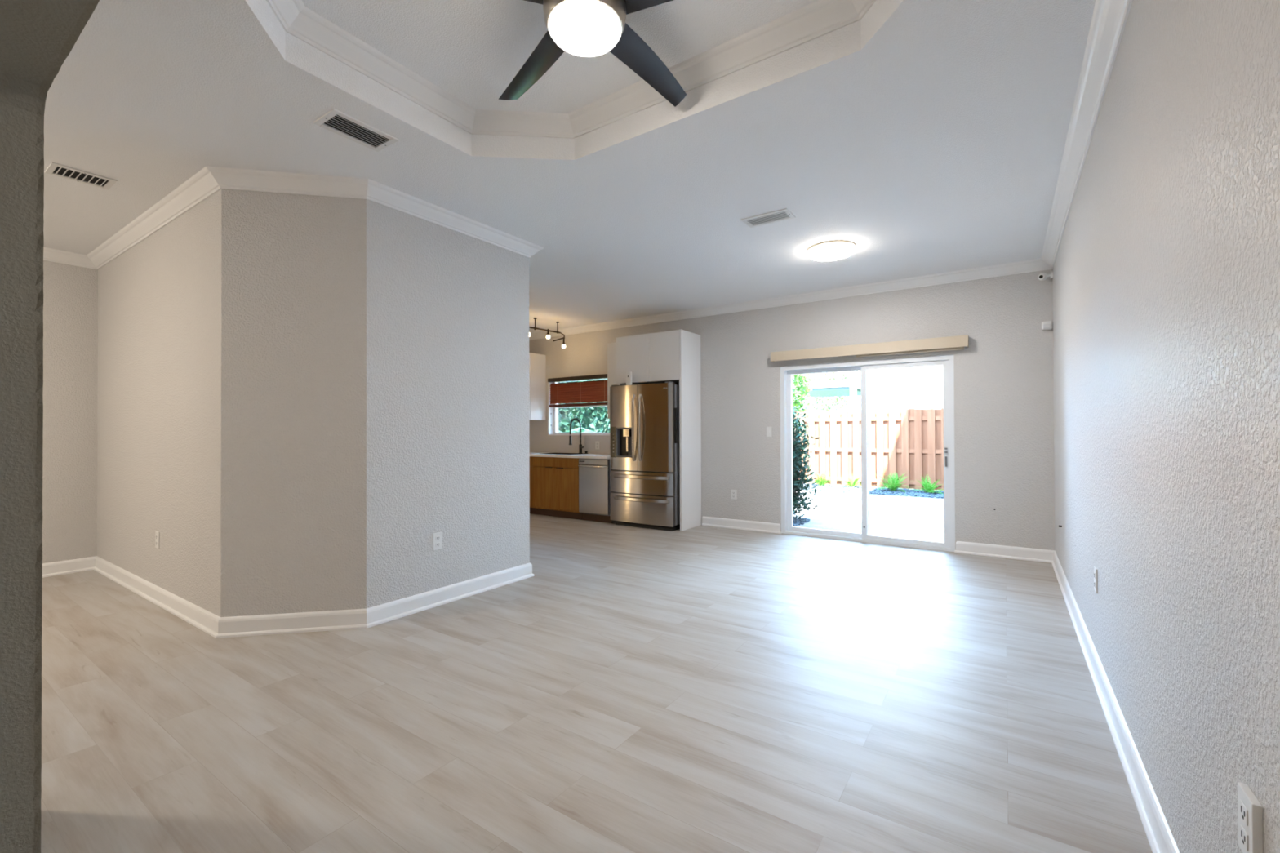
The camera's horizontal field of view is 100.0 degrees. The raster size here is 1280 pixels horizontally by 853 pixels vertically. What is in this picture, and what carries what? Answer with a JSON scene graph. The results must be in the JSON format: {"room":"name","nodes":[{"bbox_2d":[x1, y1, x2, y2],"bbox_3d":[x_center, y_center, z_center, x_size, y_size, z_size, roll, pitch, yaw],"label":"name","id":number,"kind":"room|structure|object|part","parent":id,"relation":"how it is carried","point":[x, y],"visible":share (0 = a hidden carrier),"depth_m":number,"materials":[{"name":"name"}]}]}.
{"room":"empty living room","nodes":[
{"label":"empty living room","id":0,"kind":"room"},
{"bbox_2d":[0,0,99,852],"bbox_3d":[-0.791,-0.151,0.828,2.963,2.720,0.140,0,0,34],"label":"wall","id":1,"kind":"structure","parent":0,"point":[37,37],"depth_m":1.49,"materials":[{"name":"grey paint"}]},
{"bbox_2d":[42,260,97,564],"bbox_3d":[-6.097,-0.118,2.950,0.200,2.720,4.429,0,0,34],"label":"wall","id":2,"kind":"structure","parent":0,"point":[70,292],"depth_m":4.59,"materials":[{"name":"grey paint"}]},
{"bbox_2d":[42,555,533,638],"bbox_3d":[-4.669,1.183,3.275,4.980,0.112,6.182,0,0,34],"label":"baseboard","id":3,"kind":"structure","parent":2,"relation":"attached to","point":[217,627],"depth_m":3.47,"materials":[{"name":"white paint"}]},
{"bbox_2d":[43,166,543,269],"bbox_3d":[-4.636,-1.437,3.301,5.040,0.089,6.242,0,0,34],"label":"trim","id":4,"kind":"structure","parent":2,"relation":"attached to","point":[207,181],"depth_m":3.48,"materials":[{"name":"white paint"}]},
{"bbox_2d":[97,188,529,617],"bbox_3d":[-3.503,-0.113,5.030,4.954,2.720,1.927,0,0,34],"label":"wall","id":5,"kind":"structure","parent":0,"point":[297,393],"depth_m":3.43,"materials":[{"name":"grey paint"}]},
{"bbox_2d":[155,531,159,548],"bbox_3d":[-3.403,0.799,3.787,0.072,0.116,0.009,0,0,34],"label":"wall outlet","id":6,"kind":"object","parent":5,"relation":"attached to","point":[157,533],"visible":1,"depth_m":3.78,"materials":[{"name":"white plastic"}]},
{"bbox_2d":[432,532,442,550],"bbox_3d":[-1.395,0.791,3.707,0.009,0.116,0.072,0,0,34],"label":"wall outlet","id":7,"kind":"object","parent":5,"relation":"attached to","point":[437,537],"visible":1,"depth_m":3.70,"materials":[{"name":"white plastic"}]},
{"bbox_2d":[43,0,1095,333],"bbox_3d":[-2.377,-1.678,3.494,8.963,0.380,9.498,0,0,34],"label":"ceiling","id":8,"kind":"structure","parent":0,"point":[928,137],"depth_m":2.80,"materials":[{"name":"white paint"}]},
{"bbox_2d":[44,161,117,189],"bbox_3d":[-3.312,-1.481,3.187,0.200,0.011,0.270,0,0,34],"label":"ceiling vent","id":9,"kind":"object","parent":8,"relation":"in","point":[55,169],"visible":1,"depth_m":3.18,"materials":[{"name":"white plastic"}]},
{"bbox_2d":[313,108,399,151],"bbox_3d":[-1.430,-1.491,2.718,0.200,0.010,0.330,0,0,34],"label":"ceiling vent","id":10,"kind":"object","parent":8,"relation":"in","point":[335,121],"visible":1,"depth_m":2.71,"materials":[{"name":"white plastic"}]},
{"bbox_2d":[528,317,565,348],"bbox_3d":[-1.412,-1.288,7.262,0.107,0.354,1.027,-1,-1,42],"label":"track light","id":11,"kind":"object","parent":8,"relation":"attached to","point":[548,336],"visible":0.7,"depth_m":7.43,"materials":[{"name":"brown metal"}]},
{"bbox_3d":[-1.435,-1.325,7.218,0.022,0.032,0.930,-1,-1,43],"label":"rail","id":12,"kind":"part","parent":11,"relation":"part of","materials":[{"name":"brown metal"}]},
{"bbox_3d":[-1.153,-1.384,7.522,0.044,0.160,0.043,0,0,34],"label":"stem","id":13,"kind":"part","parent":11,"relation":"part of","materials":[{"name":"brown metal"}]},
{"bbox_3d":[-1.139,-1.259,7.567,0.175,0.137,0.045,0,0,-25],"label":"arm","id":14,"kind":"part","parent":11,"relation":"part of","materials":[{"name":"brown metal"}]},
{"bbox_2d":[266,0,875,138],"bbox_3d":[-0.226,-1.672,1.904,2.370,0.089,1.685,0,0,34],"label":"trim","id":15,"kind":"structure","parent":8,"relation":"attached to","point":[817,19],"depth_m":2.49,"materials":[{"name":"white paint"}]},
{"bbox_2d":[498,0,686,106],"bbox_3d":[-0.176,-1.563,2.006,1.333,0.305,1.287,0,0,34],"label":"ceiling fan","id":16,"kind":"object","parent":8,"relation":"hanging from","point":[581,28],"visible":1,"depth_m":2.02,"materials":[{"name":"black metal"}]},
{"bbox_3d":[-0.433,-1.524,2.275,0.125,0.031,0.600,0,0,-35],"label":"blade","id":17,"kind":"part","parent":16,"relation":"part of","materials":[{"name":"black"}]},
{"bbox_3d":[-0.579,-1.526,1.831,0.600,0.031,0.125,0,0,-17],"label":"blade","id":18,"kind":"part","parent":16,"relation":"part of","materials":[{"name":"black"}]},
{"bbox_3d":[0.027,-1.526,2.282,0.134,0.031,0.602,0,0,34],"label":"blade","id":19,"kind":"part","parent":16,"relation":"part of","materials":[{"name":"black"}]},
{"bbox_3d":[0.178,-1.529,1.828,0.600,0.031,0.125,0,0,19],"label":"blade","id":20,"kind":"part","parent":16,"relation":"part of","materials":[{"name":"black"}]},
{"bbox_2d":[741,208,795,227],"bbox_3d":[0.919,-1.492,3.855,0.340,0.010,0.185,0,0,34],"label":"ceiling vent","id":21,"kind":"object","parent":8,"relation":"in","point":[785,214],"visible":1,"depth_m":3.84,"materials":[{"name":"white plastic"}]},
{"bbox_2d":[807,240,855,261],"bbox_3d":[1.601,-1.467,4.504,0.384,0.055,0.384,0,0,34],"label":"ceiling light","id":22,"kind":"object","parent":8,"relation":"attached to","point":[835,250],"visible":1,"depth_m":4.43,"materials":[{"name":"white plastic"}]},
{"bbox_3d":[1.601,-1.486,4.504,0.270,0.018,0.270,0,0,34],"label":"plate","id":23,"kind":"part","parent":22,"relation":"part of","materials":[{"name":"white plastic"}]},
{"bbox_2d":[808,246,853,261],"bbox_3d":[1.602,-1.444,4.503,0.360,0.009,0.360,0,0,34],"label":"diffuser","id":24,"kind":"object","parent":22,"relation":"attached to","point":[814,253],"depth_m":4.49,"materials":[{"name":"white plastic"}]},
{"bbox_2d":[40,513,1152,852],"bbox_3d":[-2.406,1.292,3.416,8.963,0.120,9.358,0,0,34],"label":"floor","id":25,"kind":"structure","parent":0,"point":[700,689],"depth_m":2.28,"materials":[{"name":"beige laminate"}]},
{"bbox_2d":[529,456,536,514],"bbox_3d":[-1.636,0.846,8.055,0.633,0.830,0.610,0,0,34],"label":"base cabinet","id":26,"kind":"object","parent":25,"relation":"on","point":[532,510],"visible":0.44,"depth_m":7.66,"materials":[{"name":"brown wood"}]},
{"bbox_3d":[-1.794,0.500,7.825,0.629,0.131,0.019,0,0,34],"label":"drawer","id":27,"kind":"part","parent":26,"relation":"part of","materials":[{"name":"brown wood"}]},
{"bbox_3d":[-1.793,0.853,7.823,0.629,0.565,0.019,0,0,34],"label":"door","id":28,"kind":"part","parent":26,"relation":"part of","materials":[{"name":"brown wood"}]},
{"bbox_2d":[532,456,582,519],"bbox_3d":[-1.013,0.841,7.632,0.863,0.830,0.610,0,0,34],"label":"base cabinet","id":29,"kind":"object","parent":25,"relation":"on","point":[555,480],"visible":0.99,"depth_m":7.38,"materials":[{"name":"brown wood"}]},
{"bbox_3d":[-1.351,0.496,7.524,0.428,0.131,0.019,0,0,34],"label":"drawer","id":30,"kind":"part","parent":29,"relation":"part of","materials":[{"name":"brown wood"}]},
{"bbox_3d":[-1.349,0.849,7.521,0.428,0.565,0.019,0,0,34],"label":"door","id":31,"kind":"part","parent":29,"relation":"part of","materials":[{"name":"brown wood"}]},
{"bbox_3d":[-0.994,0.493,7.282,0.428,0.131,0.019,0,0,34],"label":"drawer","id":32,"kind":"part","parent":29,"relation":"part of","materials":[{"name":"brown wood"}]},
{"bbox_3d":[-0.993,0.846,7.279,0.428,0.565,0.019,0,0,34],"label":"door","id":33,"kind":"part","parent":29,"relation":"part of","materials":[{"name":"brown wood"}]},
{"bbox_2d":[529,451,609,459],"bbox_3d":[-1.346,0.410,7.860,2.656,0.034,0.620,0,0,34],"label":"countertop","id":34,"kind":"structure","parent":29,"relation":"on","point":[590,455],"depth_m":7.29,"materials":[{"name":"white stone"}]},
{"bbox_2d":[542,453,581,454],"bbox_3d":[-1.102,0.405,7.673,0.588,0.037,0.338,0,0,34],"label":"sink","id":35,"kind":"object","parent":34,"relation":"in","point":[542,453],"visible":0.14,"depth_m":7.79,"materials":[{"name":"black metal"}]},
{"bbox_2d":[568,417,584,453],"bbox_3d":[-0.891,0.135,7.668,0.128,0.510,0.273,0,0,34],"label":"kitchen faucet","id":36,"kind":"object","parent":34,"relation":"on","point":[580,446],"visible":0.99,"depth_m":7.74,"materials":[{"name":"black metal"}]},
{"bbox_2d":[577,457,615,523],"bbox_3d":[-0.461,0.837,7.231,0.494,0.830,0.654,0,0,34],"label":"dishwasher","id":37,"kind":"object","parent":25,"relation":"on","point":[594,491],"visible":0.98,"depth_m":7.00,"materials":[{"name":"grey metal"}]},
{"bbox_3d":[-0.629,0.517,6.988,0.466,0.025,0.060,0,0,34],"label":"handle","id":38,"kind":"part","parent":37,"relation":"part of","materials":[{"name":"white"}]},
{"bbox_3d":[-0.607,0.821,7.017,0.486,0.630,0.022,0,0,34],"label":"door","id":39,"kind":"part","parent":37,"relation":"part of","materials":[{"name":"silver metal"}]},
{"bbox_3d":[-0.609,0.465,7.018,0.486,0.073,0.024,0,0,34],"label":"control panel","id":40,"kind":"part","parent":37,"relation":"part of","materials":[{"name":"silver metal"}]},
{"bbox_2d":[609,381,679,531],"bbox_3d":[0.130,0.357,6.792,0.950,1.778,0.614,0,0,34],"label":"refrigerator","id":41,"kind":"object","parent":25,"relation":"on","point":[645,454],"depth_m":6.54,"materials":[{"name":"grey metal"}]},
{"bbox_3d":[-0.332,0.198,6.832,0.072,0.390,0.014,0,0,34],"label":"control panel","id":42,"kind":"part","parent":41,"relation":"part of","materials":[{"name":"black"}]},
{"bbox_3d":[-0.194,0.016,6.769,0.443,1.062,0.078,0,0,34],"label":"door","id":43,"kind":"part","parent":41,"relation":"part of","materials":[{"name":"silver metal"}]},
{"bbox_2d":[626,372,632,385],"bbox_3d":[-0.137,-0.600,6.749,0.070,0.166,0.042,0,0,34],"label":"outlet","id":44,"kind":"object","parent":41,"relation":"on","point":[628,375],"visible":0.93,"depth_m":6.73,"materials":[{"name":"white plastic"}]},
{"bbox_3d":[-0.084,0.016,6.611,0.035,0.820,0.079,0,0,16],"label":"handle","id":45,"kind":"part","parent":41,"relation":"part of","materials":[{"name":"grey metal"}]},
{"bbox_3d":[-0.006,0.015,6.557,0.035,0.820,0.079,0,0,16],"label":"handle","id":46,"kind":"part","parent":41,"relation":"part of","materials":[{"name":"grey metal"}]},
{"bbox_3d":[-0.009,0.618,6.566,0.800,0.042,0.075,0,0,34],"label":"handle","id":47,"kind":"part","parent":41,"relation":"part of","materials":[{"name":"grey metal"}]},
{"bbox_3d":[-0.008,0.896,6.564,0.800,0.042,0.075,0,0,34],"label":"handle","id":48,"kind":"part","parent":41,"relation":"part of","materials":[{"name":"grey metal"}]},
{"bbox_3d":[0.013,1.015,6.624,0.935,0.351,0.078,0,0,34],"label":"freezer drawer","id":49,"kind":"part","parent":41,"relation":"part of","materials":[{"name":"silver metal"}]},
{"bbox_3d":[0.011,0.694,6.626,0.935,0.268,0.078,0,0,34],"label":"freezer drawer","id":50,"kind":"part","parent":41,"relation":"part of","materials":[{"name":"silver metal"}]},
{"bbox_3d":[0.195,0.013,6.505,0.486,1.062,0.078,0,0,34],"label":"door","id":51,"kind":"part","parent":41,"relation":"part of","materials":[{"name":"silver metal"}]},
{"bbox_3d":[0.427,-0.012,6.410,0.025,0.420,0.019,0,0,34],"label":"magnetic strip","id":52,"kind":"part","parent":41,"relation":"part of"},
{"bbox_2d":[616,328,701,531],"bbox_3d":[0.229,0.046,6.857,0.970,2.400,0.507,0,0,34],"label":"tall cabinet","id":53,"kind":"object","parent":25,"relation":"on","point":[673,356],"visible":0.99,"depth_m":6.59,"materials":[{"name":"white paint"}]},
{"bbox_3d":[-0.093,-0.853,6.798,0.512,0.594,0.020,0,0,34],"label":"door","id":54,"kind":"part","parent":53,"relation":"part of","materials":[{"name":"white paint"}]},
{"bbox_3d":[0.297,-0.856,6.534,0.423,0.594,0.020,0,0,34],"label":"door","id":55,"kind":"part","parent":53,"relation":"part of","materials":[{"name":"white paint"}]},
{"bbox_3d":[0.621,0.043,6.596,0.027,2.400,0.498,0,0,34],"label":"panel","id":56,"kind":"part","parent":53,"relation":"part of","materials":[{"name":"white paint"}]},
{"bbox_2d":[528,269,1054,550],"bbox_3d":[0.223,-0.110,7.305,8.963,2.720,0.220,0,0,34],"label":"wall","id":57,"kind":"structure","parent":0,"point":[1004,380],"depth_m":5.39,"materials":[{"name":"grey paint"}]},
{"bbox_2d":[528,352,546,420],"bbox_3d":[-1.816,-0.599,8.345,0.628,1.011,0.350,0,0,34],"label":"upper cabinet","id":58,"kind":"object","parent":57,"relation":"attached to","point":[537,375],"visible":0.33,"depth_m":8.16,"materials":[{"name":"white paint"}]},
{"bbox_3d":[-1.909,-0.598,8.208,0.624,1.009,0.019,0,0,34],"label":"door","id":59,"kind":"part","parent":58,"relation":"part of","materials":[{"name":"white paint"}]},
{"bbox_2d":[529,420,609,453],"bbox_3d":[-1.318,0.149,8.209,2.994,0.491,0.010,0,0,34],"label":"backsplash","id":60,"kind":"structure","parent":57,"relation":"attached to","point":[540,440],"depth_m":8.13,"materials":[{"name":"white tile"}]},
{"bbox_2d":[595,441,599,449],"bbox_3d":[-0.613,0.270,7.718,0.072,0.116,0.009,0,0,34],"label":"wall outlet","id":61,"kind":"object","parent":60,"relation":"attached to","point":[597,443],"visible":1,"depth_m":7.71,"materials":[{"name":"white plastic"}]},
{"bbox_2d":[547,377,609,435],"bbox_3d":[-0.824,-0.305,7.976,1.320,0.875,0.166,0,0,34],"label":"window","id":62,"kind":"structure","parent":57,"relation":"in","point":[553,411],"depth_m":8.28,"materials":[{"name":"white plastic"}]},
{"bbox_2d":[547,373,607,407],"bbox_3d":[-0.858,-0.522,7.929,1.310,0.440,0.075,0,0,34],"label":"blind","id":63,"kind":"object","parent":62,"relation":"attached to","point":[593,392],"visible":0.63,"depth_m":7.96,"materials":[{"name":"red wood"}]},
{"bbox_3d":[-0.851,-0.322,7.937,1.290,0.040,0.052,0,0,34],"label":"rail","id":64,"kind":"part","parent":63,"relation":"part of","materials":[{"name":"brown wood"}]},
{"bbox_3d":[-0.506,-0.515,7.664,0.003,0.360,0.004,0,0,19],"label":"ladder cord","id":65,"kind":"part","parent":63,"relation":"part of","materials":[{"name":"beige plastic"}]},
{"bbox_2d":[607,342,618,418],"bbox_3d":[-0.235,-0.612,7.271,0.250,1.011,0.350,0,0,34],"label":"upper cabinet","id":66,"kind":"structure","parent":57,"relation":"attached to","point":[611,347],"depth_m":7.16,"materials":[{"name":"white paint"}]},
{"bbox_2d":[731,489,736,499],"bbox_3d":[1.142,0.828,6.538,0.072,0.116,0.009,0,0,34],"label":"wall outlet","id":67,"kind":"object","parent":57,"relation":"attached to","point":[733,491],"visible":1,"depth_m":6.54,"materials":[{"name":"white plastic"}]},
{"bbox_2d":[702,515,782,533],"bbox_3d":[1.212,1.185,6.491,1.016,0.112,0.046,0,0,34],"label":"baseboard","id":68,"kind":"structure","parent":57,"relation":"attached to","point":[769,527],"depth_m":6.46,"materials":[{"name":"white paint"}]},
{"bbox_2d":[766,426,771,436],"bbox_3d":[1.510,0.062,6.290,0.060,0.116,0.012,0,0,34],"label":"light switch","id":69,"kind":"object","parent":57,"relation":"attached to","point":[768,428],"visible":1,"depth_m":6.29,"materials":[{"name":"white plastic"}]},
{"bbox_2d":[528,0,1133,340],"bbox_3d":[-1.458,-1.437,4.845,8.563,0.089,5.748,0,0,34],"label":"trim","id":70,"kind":"structure","parent":57,"relation":"attached to","point":[1109,17],"depth_m":3.60,"materials":[{"name":"white paint"}]},
{"bbox_2d":[780,354,955,551],"bbox_3d":[2.388,0.267,5.791,1.742,1.930,0.120,0,0,34],"label":"door","id":71,"kind":"structure","parent":57,"relation":"in","point":[947,361],"depth_m":5.74,"materials":[{"name":"white plastic"}]},
{"bbox_3d":[2.089,0.278,6.027,0.889,1.855,0.035,0,0,34],"label":"panel","id":72,"kind":"part","parent":71,"relation":"part of","materials":[{"name":"clear glass"}]},
{"bbox_3d":[2.720,0.272,5.538,0.826,1.855,0.035,0,0,34],"label":"panel","id":73,"kind":"part","parent":71,"relation":"part of","materials":[{"name":"clear glass"}]},
{"bbox_2d":[770,334,968,362],"bbox_3d":[2.333,-0.799,5.679,1.941,0.124,0.105,0,0,34],"label":"blind valance","id":74,"kind":"object","parent":57,"relation":"attached to","point":[958,342],"visible":1,"depth_m":5.52,"materials":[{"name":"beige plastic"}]},
{"bbox_2d":[1041,320,1053,329],"bbox_3d":[3.646,-0.907,4.815,0.080,0.075,0.056,0,0,34],"label":"sensor","id":75,"kind":"object","parent":57,"relation":"attached to","point":[1046,325],"visible":1,"depth_m":4.80,"materials":[{"name":"white plastic"}]},
{"bbox_2d":[1052,0,1279,852],"bbox_3d":[1.185,-0.158,0.923,0.200,2.720,9.258,0,0,34],"label":"wall","id":76,"kind":"structure","parent":0,"point":[1166,269],"depth_m":1.33,"materials":[{"name":"grey paint"}]},
{"bbox_2d":[1037,271,1053,280],"bbox_3d":[3.603,-1.337,4.775,0.110,0.074,0.087,0,0,34],"label":"security camera","id":77,"kind":"object","parent":76,"relation":"attached to","point":[1042,277],"visible":1,"depth_m":4.76,"materials":[{"name":"white plastic"}]},
{"bbox_2d":[954,541,1179,852],"bbox_3d":[1.777,1.156,2.649,0.777,0.112,5.768,0,0,34],"label":"baseboard","id":78,"kind":"structure","parent":76,"relation":"attached to","point":[1158,833],"depth_m":2.18,"materials":[{"name":"white paint"}]},
{"bbox_2d":[1093,566,1097,593],"bbox_3d":[2.213,0.744,2.611,0.009,0.116,0.072,0,0,34],"label":"wall outlet","id":79,"kind":"object","parent":76,"relation":"attached to","point":[1095,584],"visible":1,"depth_m":2.58,"materials":[{"name":"white plastic"}]},
{"bbox_2d":[1237,782,1263,852],"bbox_3d":[1.086,0.713,0.958,0.016,0.116,0.072,0,0,34],"label":"wall outlet","id":80,"kind":"object","parent":76,"relation":"attached to","point":[1250,811],"visible":1,"depth_m":0.95,"materials":[{"name":"white plastic"}]},
{"bbox_2d":[1240,800,1248,826],"bbox_3d":[1.080,0.691,0.962,0.002,0.028,0.034,0,0,34],"label":"receptacle","id":81,"kind":"object","parent":80,"relation":"attached to","point":[1243,803],"depth_m":0.96,"materials":[{"name":"white plastic"}]},
{"bbox_2d":[1240,823,1248,851],"bbox_3d":[1.081,0.735,0.961,0.002,0.028,0.034,0,0,34],"label":"receptacle","id":82,"kind":"object","parent":80,"relation":"attached to","point":[1243,828],"depth_m":0.96,"materials":[{"name":"white plastic"}]},
{"label":"outside","id":83,"kind":"structure","parent":0,"visible":0},
{"bbox_3d":[7.028,1.607,10.330,60.000,0.280,55.000,0,0,34],"label":"ground","id":84,"kind":"structure","parent":83,"visible":0},
{"bbox_2d":[558,427,595,432],"bbox_3d":[-1.426,0.701,11.677,2.414,1.368,2.234,0,0,34],"label":"palm plant","id":85,"kind":"object","parent":84,"relation":"on","point":[577,428],"visible":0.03,"depth_m":10.98,"materials":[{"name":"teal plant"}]},
{"bbox_2d":[558,378,609,432],"bbox_3d":[-1.450,-0.749,15.718,6.379,4.692,2.131,0,0,30],"label":"hedge","id":86,"kind":"object","parent":84,"relation":"on","point":[595,419],"visible":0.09,"depth_m":15.78,"materials":[{"name":"green plant"}]},
{"bbox_2d":[791,373,812,412],"bbox_3d":[4.019,-0.735,15.011,1.825,4.268,1.826,0,0,34],"label":"tree","id":87,"kind":"object","parent":84,"relation":"on","point":[798,380],"visible":0.12,"depth_m":14.52,"materials":[{"name":"green plant"}]},
{"bbox_2d":[791,370,860,412],"bbox_3d":[8.400,-1.841,24.191,3.628,6.568,3.414,0,0,34],"label":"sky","id":88,"kind":"structure","parent":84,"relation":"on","point":[828,401],"depth_m":23.84,"materials":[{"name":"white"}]},
{"bbox_2d":[791,379,861,410],"bbox_3d":[6.962,-0.040,19.448,2.470,2.900,4.000,0,0,34],"label":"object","id":89,"kind":"object","parent":84,"relation":"on","point":[842,388],"visible":0.38,"depth_m":17.61,"materials":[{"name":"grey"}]},
{"bbox_3d":[6.846,0.055,17.230,0.170,2.680,0.200,0,0,34],"label":"post","id":90,"kind":"part","parent":89,"relation":"part of","materials":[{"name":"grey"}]},
{"bbox_2d":[793,483,943,498],"bbox_3d":[4.397,1.413,11.755,6.850,0.105,1.400,0,0,34],"label":"gravel bed","id":91,"kind":"object","parent":84,"relation":"on","point":[805,483],"depth_m":10.76,"materials":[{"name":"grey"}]},
{"bbox_2d":[809,471,833,486],"bbox_3d":[4.165,1.182,12.214,0.616,0.375,0.654,0,0,11],"label":"fern","id":92,"kind":"object","parent":91,"relation":"on","point":[821,482],"visible":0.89,"depth_m":12.22,"materials":[{"name":"green plant"}]},
{"bbox_2d":[841,473,861,487],"bbox_3d":[4.703,1.200,11.926,0.509,0.331,0.540,0,0,20],"label":"fern","id":93,"kind":"object","parent":91,"relation":"on","point":[853,483],"visible":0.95,"depth_m":11.93,"materials":[{"name":"green plant"}]},
{"bbox_2d":[793,408,943,490],"bbox_3d":[4.651,0.483,12.327,7.040,1.732,0.075,0,0,34],"label":"wooden fence","id":94,"kind":"object","parent":91,"relation":"on","point":[901,441],"visible":0.31,"depth_m":11.86,"materials":[{"name":"brown wood"}]},
{"bbox_3d":[4.649,-0.164,12.331,7.040,0.085,0.037,0,0,34],"label":"rail","id":95,"kind":"part","parent":94,"relation":"part of","materials":[{"name":"brown wood"}]},
{"bbox_3d":[4.651,0.536,12.326,7.040,0.085,0.037,0,0,34],"label":"rail","id":96,"kind":"part","parent":94,"relation":"part of","materials":[{"name":"brown wood"}]},
{"bbox_3d":[4.654,1.206,12.322,7.040,0.085,0.037,0,0,34],"label":"rail","id":97,"kind":"part","parent":94,"relation":"part of","materials":[{"name":"brown wood"}]},
{"bbox_2d":[876,471,907,491],"bbox_3d":[5.301,1.142,11.145,0.801,0.433,0.933,0,0,34],"label":"fern","id":98,"kind":"object","parent":91,"relation":"on","point":[895,485],"visible":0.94,"depth_m":11.12,"materials":[{"name":"green plant"}]},
{"bbox_2d":[912,475,942,493],"bbox_3d":[5.802,1.166,10.719,0.722,0.376,0.649,0,0,4],"label":"fern","id":99,"kind":"object","parent":91,"relation":"on","point":[926,485],"visible":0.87,"depth_m":10.71,"materials":[{"name":"green plant"}]},
{"bbox_2d":[792,490,944,542],"bbox_3d":[2.537,1.403,9.016,6.850,0.100,5.222,0,0,34],"label":"patio","id":100,"kind":"structure","parent":84,"relation":"on","point":[922,518],"depth_m":8.13,"materials":[{"name":"white concrete"}]},
{"bbox_2d":[792,517,809,527],"bbox_3d":[1.912,1.334,7.602,0.874,0.076,0.816,0,0,34],"label":"pebble patch","id":101,"kind":"object","parent":100,"relation":"on","point":[796,522],"visible":0.18,"depth_m":7.49,"materials":[{"name":"grey"}]},
{"bbox_2d":[792,405,821,520],"bbox_3d":[2.056,0.492,7.661,0.999,1.715,1.093,0,0,19],"label":"shrub","id":102,"kind":"object","parent":101,"relation":"on","point":[799,444],"visible":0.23,"depth_m":7.43,"materials":[{"name":"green plant"}]},
{"bbox_2d":[868,364,942,409],"bbox_3d":[13.403,-1.774,17.802,10.200,6.300,7.900,0,0,34],"label":"sky","id":103,"kind":"structure","parent":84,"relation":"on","point":[915,387],"depth_m":16.82,"materials":[{"name":"white"}]}
]}

